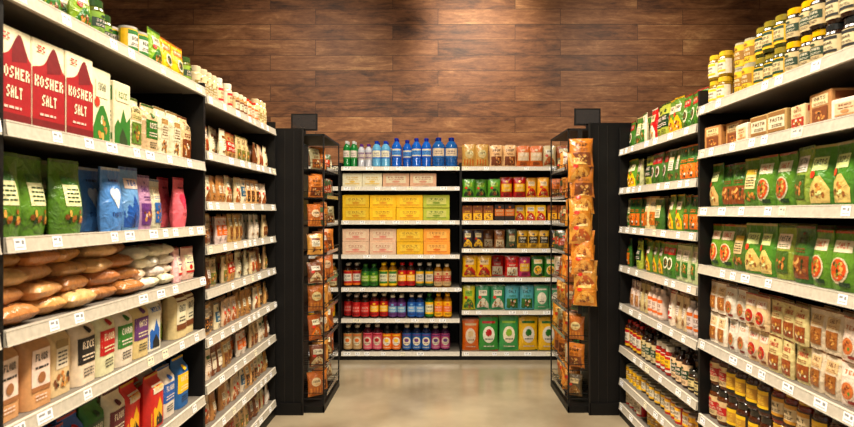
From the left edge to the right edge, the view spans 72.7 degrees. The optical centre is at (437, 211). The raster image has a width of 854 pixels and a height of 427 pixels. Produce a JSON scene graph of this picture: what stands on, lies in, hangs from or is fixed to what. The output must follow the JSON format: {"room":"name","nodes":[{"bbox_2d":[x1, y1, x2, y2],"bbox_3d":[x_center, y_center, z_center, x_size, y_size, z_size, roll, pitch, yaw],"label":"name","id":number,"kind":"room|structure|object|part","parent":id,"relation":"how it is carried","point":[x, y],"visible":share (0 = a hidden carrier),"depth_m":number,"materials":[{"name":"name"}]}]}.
{"room":"supermarket","nodes":[
{"label":"supermarket","id":0,"kind":"room"},
{"bbox_2d":[267,360,628,426],"bbox_3d":[0.000,1.550,1.950,10.000,0.100,8.900,0,0,0],"label":"floor","id":1,"kind":"structure","parent":0,"point":[370,393],"depth_m":4.64,"materials":[{"name":"concrete"}]},
{"bbox_2d":[0,0,276,426],"bbox_3d":[-1.436,0.415,2.270,0.507,2.170,4.002,0,0,0],"label":"shelving","id":2,"kind":"object","parent":1,"relation":"on","point":[151,83],"visible":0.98,"depth_m":2.64,"materials":[{"name":"metal"}]},
{"bbox_2d":[3,243,144,325],"bbox_3d":[-1.367,0.217,2.011,0.313,0.232,0.868,0,0,0],"label":"bags","id":3,"kind":"object","parent":2,"relation":"on","point":[44,281],"visible":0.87,"depth_m":1.93,"materials":[{"name":"plastic"}]},
{"bbox_2d":[3,152,186,236],"bbox_3d":[-1.325,-0.054,2.242,0.208,0.254,1.272,0,0,0],"label":"pouches","id":4,"kind":"object","parent":2,"relation":"on","point":[51,196],"visible":0.98,"depth_m":2.02,"materials":[{"name":"plastic"}]},
{"bbox_2d":[3,24,190,158],"bbox_3d":[-1.297,-0.393,2.259,0.163,0.282,1.315,0,0,1],"label":"salt","id":5,"kind":"object","parent":2,"relation":"on","point":[46,85],"visible":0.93,"depth_m":1.95,"materials":[{"name":"cardboard"}]},
{"bbox_2d":[3,290,193,423],"bbox_3d":[-1.328,0.477,2.275,0.226,0.243,1.349,0,0,0],"label":"bags","id":6,"kind":"object","parent":2,"relation":"on","point":[37,371],"visible":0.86,"depth_m":2.02,"materials":[{"name":"paper"}]},
{"bbox_2d":[42,354,187,426],"bbox_3d":[-1.336,0.819,2.234,0.235,0.239,1.263,0,0,0],"label":"cartons","id":7,"kind":"object","parent":2,"relation":"in","point":[147,398],"visible":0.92,"depth_m":2.48,"materials":[{"name":"cardboard"}]},
{"bbox_2d":[42,0,191,79],"bbox_3d":[-1.364,-0.713,2.258,0.293,0.164,1.314,0,0,0],"label":"packages","id":8,"kind":"object","parent":2,"relation":"on","point":[150,44],"visible":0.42,"depth_m":2.35,"materials":[{"name":"plastic"}]},
{"bbox_2d":[117,243,193,289],"bbox_3d":[-1.317,0.238,2.642,0.209,0.189,0.569,0,0,0],"label":"bags","id":9,"kind":"object","parent":2,"relation":"on","point":[154,263],"visible":0.72,"depth_m":2.62,"materials":[{"name":"plastic"}]},
{"bbox_2d":[191,65,266,124],"bbox_3d":[-1.390,-0.690,3.588,0.349,0.178,1.210,0,0,0],"label":"jars","id":10,"kind":"object","parent":2,"relation":"on","point":[214,87],"visible":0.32,"depth_m":3.43,"materials":[{"name":"plastic"}]},
{"bbox_2d":[205,175,265,203],"bbox_3d":[-1.286,-0.135,3.574,0.136,0.167,1.172,0,0,0],"label":"pouches","id":11,"kind":"object","parent":2,"relation":"on","point":[235,189],"visible":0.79,"depth_m":3.57,"materials":[{"name":"plastic"}]},
{"bbox_2d":[205,281,267,334],"bbox_3d":[-1.294,0.575,3.611,0.151,0.166,1.256,0,0,0],"label":"pouches","id":12,"kind":"object","parent":2,"relation":"on","point":[219,312],"visible":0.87,"depth_m":3.53,"materials":[{"name":"paper"}]},
{"bbox_2d":[205,246,267,288],"bbox_3d":[-1.300,0.326,3.600,0.165,0.165,1.232,0,0,0],"label":"pouches","id":13,"kind":"object","parent":2,"relation":"on","point":[222,268],"visible":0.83,"depth_m":3.53,"materials":[{"name":"paper"}]},
{"bbox_2d":[205,214,267,244],"bbox_3d":[-1.300,0.095,3.611,0.164,0.168,1.249,0,0,0],"label":"pouches","id":14,"kind":"object","parent":2,"relation":"on","point":[225,228],"visible":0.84,"depth_m":3.52,"materials":[{"name":"plastic"}]},
{"bbox_2d":[205,350,267,425],"bbox_3d":[-1.289,1.056,3.599,0.144,0.165,1.223,0,0,0],"label":"pouches","id":15,"kind":"object","parent":2,"relation":"on","point":[228,391],"visible":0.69,"depth_m":3.51,"materials":[{"name":"plastic"}]},
{"bbox_2d":[205,125,267,166],"bbox_3d":[-1.293,-0.396,3.597,0.153,0.168,1.217,0,0,0],"label":"pouches","id":16,"kind":"object","parent":2,"relation":"on","point":[223,143],"visible":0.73,"depth_m":3.51,"materials":[{"name":"paper"}]},
{"bbox_2d":[205,315,268,380],"bbox_3d":[-1.294,0.814,3.608,0.153,0.168,1.244,0,0,0],"label":"pouches","id":17,"kind":"object","parent":2,"relation":"on","point":[218,356],"visible":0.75,"depth_m":3.59,"materials":[{"name":"paper"}]},
{"bbox_2d":[223,383,269,426],"bbox_3d":[-1.278,1.294,3.609,0.126,0.170,1.246,0,0,1],"label":"pouches","id":18,"kind":"object","parent":2,"relation":"on","point":[251,409],"visible":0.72,"depth_m":3.83,"materials":[{"name":"plastic"}]},
{"bbox_2d":[276,114,338,414],"bbox_3d":[-1.483,0.375,4.640,1.274,2.250,0.726,0,0,0],"label":"display rack","id":19,"kind":"object","parent":1,"relation":"on","point":[293,143],"visible":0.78,"depth_m":4.29,"materials":[{"name":"metal"}]},
{"bbox_3d":[-1.557,0.440,4.298,1.126,2.120,0.043,0,0,0],"label":"panel","id":20,"kind":"part","parent":19,"relation":"part of","materials":[{"name":"metal"}]},
{"bbox_2d":[306,147,333,396],"bbox_3d":[-0.931,0.446,4.680,0.152,1.911,0.642,0,0,0],"label":"bags","id":21,"kind":"object","parent":19,"relation":"hanging from","point":[315,181],"visible":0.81,"depth_m":4.44,"materials":[{"name":"plastic"}]},
{"bbox_2d":[309,163,580,359],"bbox_3d":[0.230,0.495,6.106,4.902,2.010,0.488,0,0,0],"label":"shelving","id":22,"kind":"object","parent":1,"relation":"on","point":[449,178],"visible":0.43,"depth_m":5.88,"materials":[{"name":"metal"}]},
{"bbox_2d":[309,293,334,317],"bbox_3d":[-1.627,0.960,5.949,1.138,0.245,0.108,0,0,0],"label":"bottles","id":23,"kind":"object","parent":22,"relation":"in","point":[333,311],"visible":0.02,"depth_m":5.93,"materials":[{"name":"plastic"}]},
{"bbox_2d":[309,262,336,286],"bbox_3d":[-1.613,0.644,5.960,1.161,0.249,0.128,0,0,0],"label":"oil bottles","id":24,"kind":"object","parent":22,"relation":"in","point":[333,283],"visible":0.05,"depth_m":5.92,"materials":[{"name":"plastic"}]},
{"bbox_2d":[342,173,436,186],"bbox_3d":[-0.494,-0.325,5.985,0.961,0.141,0.168,0,0,0],"label":"boxes","id":25,"kind":"object","parent":22,"relation":"on","point":[348,179],"visible":1,"depth_m":5.91,"materials":[{"name":"cardboard"}]},
{"bbox_2d":[342,229,449,254],"bbox_3d":[-0.425,0.304,5.985,1.100,0.262,0.176,0,0,0],"label":"boxes","id":26,"kind":"object","parent":22,"relation":"in","point":[355,241],"visible":1,"depth_m":5.90,"materials":[{"name":"cardboard"}]},
{"bbox_2d":[342,195,449,219],"bbox_3d":[-0.427,-0.042,5.994,1.097,0.262,0.188,0,0,0],"label":"boxes","id":27,"kind":"object","parent":22,"relation":"in","point":[355,207],"visible":0.97,"depth_m":5.91,"materials":[{"name":"cardboard"}]},
{"bbox_2d":[343,323,449,350],"bbox_3d":[-0.424,1.284,6.019,1.099,0.269,0.240,0,0,0],"label":"bottles","id":28,"kind":"object","parent":22,"relation":"in","point":[387,339],"visible":0.99,"depth_m":5.92,"materials":[{"name":"plastic"}]},
{"bbox_2d":[344,262,450,286],"bbox_3d":[-0.419,0.643,6.023,1.107,0.250,0.251,0,0,0],"label":"oil bottles","id":29,"kind":"object","parent":22,"relation":"in","point":[392,276],"visible":1,"depth_m":5.92,"materials":[{"name":"glass"}]},
{"bbox_2d":[344,292,451,317],"bbox_3d":[-0.416,0.959,6.021,1.115,0.247,0.246,0,0,0],"label":"bottles","id":30,"kind":"object","parent":22,"relation":"in","point":[355,307],"visible":1,"depth_m":5.92,"materials":[{"name":"plastic"}]},
{"bbox_2d":[343,137,457,165],"bbox_3d":[-0.382,-0.611,6.033,1.186,0.308,0.292,0,0,0],"label":"water bottles","id":31,"kind":"object","parent":22,"relation":"on","point":[442,155],"visible":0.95,"depth_m":5.92,"materials":[{"name":"plastic"}]},
{"bbox_2d":[462,255,560,276],"bbox_3d":[1.423,0.555,5.990,2.351,0.225,0.187,0,0,0],"label":"bags","id":32,"kind":"object","parent":22,"relation":"on","point":[472,265],"visible":0.29,"depth_m":5.92,"materials":[{"name":"plastic"}]},
{"bbox_2d":[462,177,560,196],"bbox_3d":[1.444,-0.253,5.999,2.390,0.219,0.202,0,0,0],"label":"bags","id":33,"kind":"object","parent":22,"relation":"on","point":[522,186],"visible":0.35,"depth_m":5.93,"materials":[{"name":"plastic"}]},
{"bbox_2d":[462,229,565,247],"bbox_3d":[1.426,0.274,5.989,2.355,0.200,0.205,0,0,0],"label":"bags","id":34,"kind":"object","parent":22,"relation":"on","point":[472,238],"visible":0.33,"depth_m":5.93,"materials":[{"name":"plastic"}]},
{"bbox_2d":[462,204,565,219],"bbox_3d":[1.432,0.006,6.037,2.376,0.168,0.276,0,0,0],"label":"boxes","id":35,"kind":"object","parent":22,"relation":"on","point":[497,211],"visible":0.38,"depth_m":5.91,"materials":[{"name":"cardboard"}]},
{"bbox_2d":[462,144,569,165],"bbox_3d":[1.418,-0.577,5.984,2.346,0.238,0.177,0,0,0],"label":"bags","id":36,"kind":"object","parent":22,"relation":"on","point":[472,154],"visible":0.43,"depth_m":5.92,"materials":[{"name":"paper"}]},
{"bbox_2d":[462,284,570,309],"bbox_3d":[1.440,0.867,5.991,2.382,0.269,0.187,0,0,0],"label":"snack bags","id":37,"kind":"object","parent":22,"relation":"on","point":[477,296],"visible":0.41,"depth_m":5.92,"materials":[{"name":"paper"}]},
{"bbox_2d":[462,315,578,350],"bbox_3d":[1.426,1.240,5.997,2.360,0.357,0.198,0,0,0],"label":"snack bags","id":38,"kind":"object","parent":22,"relation":"on","point":[516,333],"visible":0.34,"depth_m":5.92,"materials":[{"name":"paper"}]},
{"bbox_2d":[550,108,636,414],"bbox_3d":[1.595,0.355,4.567,1.329,2.290,0.872,0,0,0],"label":"display rack","id":39,"kind":"object","parent":1,"relation":"on","point":[600,378],"depth_m":4.29,"materials":[{"name":"metal"}]},
{"bbox_2d":[552,147,584,396],"bbox_3d":[1.051,0.451,4.669,0.159,1.901,0.654,0,0,0],"label":"bags","id":40,"kind":"object","parent":39,"relation":"hanging from","point":[560,317],"visible":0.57,"depth_m":4.57,"materials":[{"name":"plastic"}]},
{"bbox_3d":[1.050,0.075,4.222,0.212,1.350,0.119,0,0,19],"label":"hanging strip of chip bags","id":41,"kind":"part","parent":39,"relation":"part of"},
{"bbox_3d":[1.687,0.420,4.298,1.146,2.160,0.043,0,0,0],"label":"panel","id":42,"kind":"part","parent":39,"relation":"part of","materials":[{"name":"metal"}]},
{"bbox_2d":[619,45,853,426],"bbox_3d":[1.576,0.435,2.270,0.507,2.130,4.002,0,0,0],"label":"shelving","id":43,"kind":"object","parent":1,"relation":"on","point":[794,87],"visible":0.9,"depth_m":2.90,"materials":[{"name":"metal"}]},
{"bbox_2d":[626,392,662,426],"bbox_3d":[1.467,1.340,3.642,0.223,0.117,1.203,0,0,0],"label":"canned goods","id":44,"kind":"object","parent":43,"relation":"in","point":[634,405],"visible":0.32,"depth_m":3.94},
{"bbox_2d":[625,319,697,396],"bbox_3d":[1.441,0.879,3.643,0.169,0.200,1.200,0,0,0],"label":"bottles","id":45,"kind":"object","parent":43,"relation":"on","point":[679,361],"visible":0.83,"depth_m":3.55,"materials":[{"name":"glass"}]},
{"bbox_2d":[626,238,697,284],"bbox_3d":[1.441,0.284,3.658,0.169,0.209,1.164,0,0,0],"label":"pouches","id":46,"kind":"object","parent":43,"relation":"in","point":[675,260],"visible":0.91,"depth_m":3.50,"materials":[{"name":"plastic"}]},
{"bbox_2d":[626,364,697,426],"bbox_3d":[1.441,1.161,3.645,0.170,0.115,1.198,0,0,0],"label":"canned goods","id":47,"kind":"object","parent":43,"relation":"in","point":[680,412],"visible":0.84,"depth_m":3.57,"materials":[{"name":"metal"}]},
{"bbox_2d":[627,194,697,231],"bbox_3d":[1.440,0.004,3.618,0.168,0.210,1.250,0,0,0],"label":"pouches","id":48,"kind":"object","parent":43,"relation":"in","point":[654,212],"visible":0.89,"depth_m":3.58,"materials":[{"name":"plastic"}]},
{"bbox_2d":[627,144,697,186],"bbox_3d":[1.445,-0.273,3.623,0.174,0.202,1.236,0,0,0],"label":"pouches","id":49,"kind":"object","parent":43,"relation":"on","point":[681,163],"visible":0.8,"depth_m":3.51,"materials":[{"name":"plastic"}]},
{"bbox_2d":[630,279,697,337],"bbox_3d":[1.448,0.570,3.650,0.176,0.197,1.186,0,0,0],"label":"bottles","id":50,"kind":"object","parent":43,"relation":"on","point":[681,309],"visible":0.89,"depth_m":3.57,"materials":[{"name":"plastic"}]},
{"bbox_2d":[629,86,709,145],"bbox_3d":[1.433,-0.556,3.622,0.170,0.210,1.248,0,0,3],"label":"pouches","id":51,"kind":"object","parent":43,"relation":"on","point":[682,112],"visible":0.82,"depth_m":3.48,"materials":[{"name":"plastic"}]},
{"bbox_2d":[709,355,848,426],"bbox_3d":[1.471,0.863,2.321,0.228,0.331,1.264,0,0,0],"label":"jars","id":52,"kind":"object","parent":43,"relation":"on","point":[737,398],"visible":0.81,"depth_m":2.53,"materials":[{"name":"glass"}]},
{"bbox_2d":[705,88,853,148],"bbox_3d":[1.498,-0.372,2.295,0.296,0.121,1.340,0,0,0],"label":"boxes","id":53,"kind":"object","parent":43,"relation":"in","point":[831,103],"visible":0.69,"depth_m":2.27,"materials":[{"name":"cardboard"}]},
{"bbox_2d":[708,0,853,102],"bbox_3d":[1.503,-0.662,2.315,0.301,0.261,1.282,0,0,0],"label":"jars","id":54,"kind":"object","parent":43,"relation":"on","point":[817,29],"visible":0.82,"depth_m":2.31,"materials":[{"name":"glass"}]},
{"bbox_2d":[709,279,853,407],"bbox_3d":[1.432,0.496,2.290,0.149,0.306,1.324,0,0,0],"label":"packets","id":55,"kind":"object","parent":43,"relation":"on","point":[813,345],"visible":1,"depth_m":2.26,"materials":[{"name":"plastic"}]},
{"bbox_2d":[710,223,853,292],"bbox_3d":[1.491,0.159,2.289,0.269,0.220,1.330,0,0,0],"label":"pouches","id":56,"kind":"object","parent":43,"relation":"in","point":[818,255],"visible":1,"depth_m":2.29,"materials":[{"name":"plastic"}]},
{"bbox_2d":[710,140,853,206],"bbox_3d":[1.480,-0.135,2.318,0.242,0.228,1.266,0,0,0],"label":"pouches","id":57,"kind":"object","parent":43,"relation":"in","point":[823,174],"visible":0.99,"depth_m":2.29,"materials":[{"name":"plastic"}]},
{"bbox_2d":[100,0,806,164],"bbox_3d":[0.000,-0.700,6.450,10.000,4.400,0.100,0,0,0],"label":"wall","id":58,"kind":"structure","parent":0,"point":[491,72],"depth_m":6.40,"materials":[{"name":"brown wood"}]}
]}

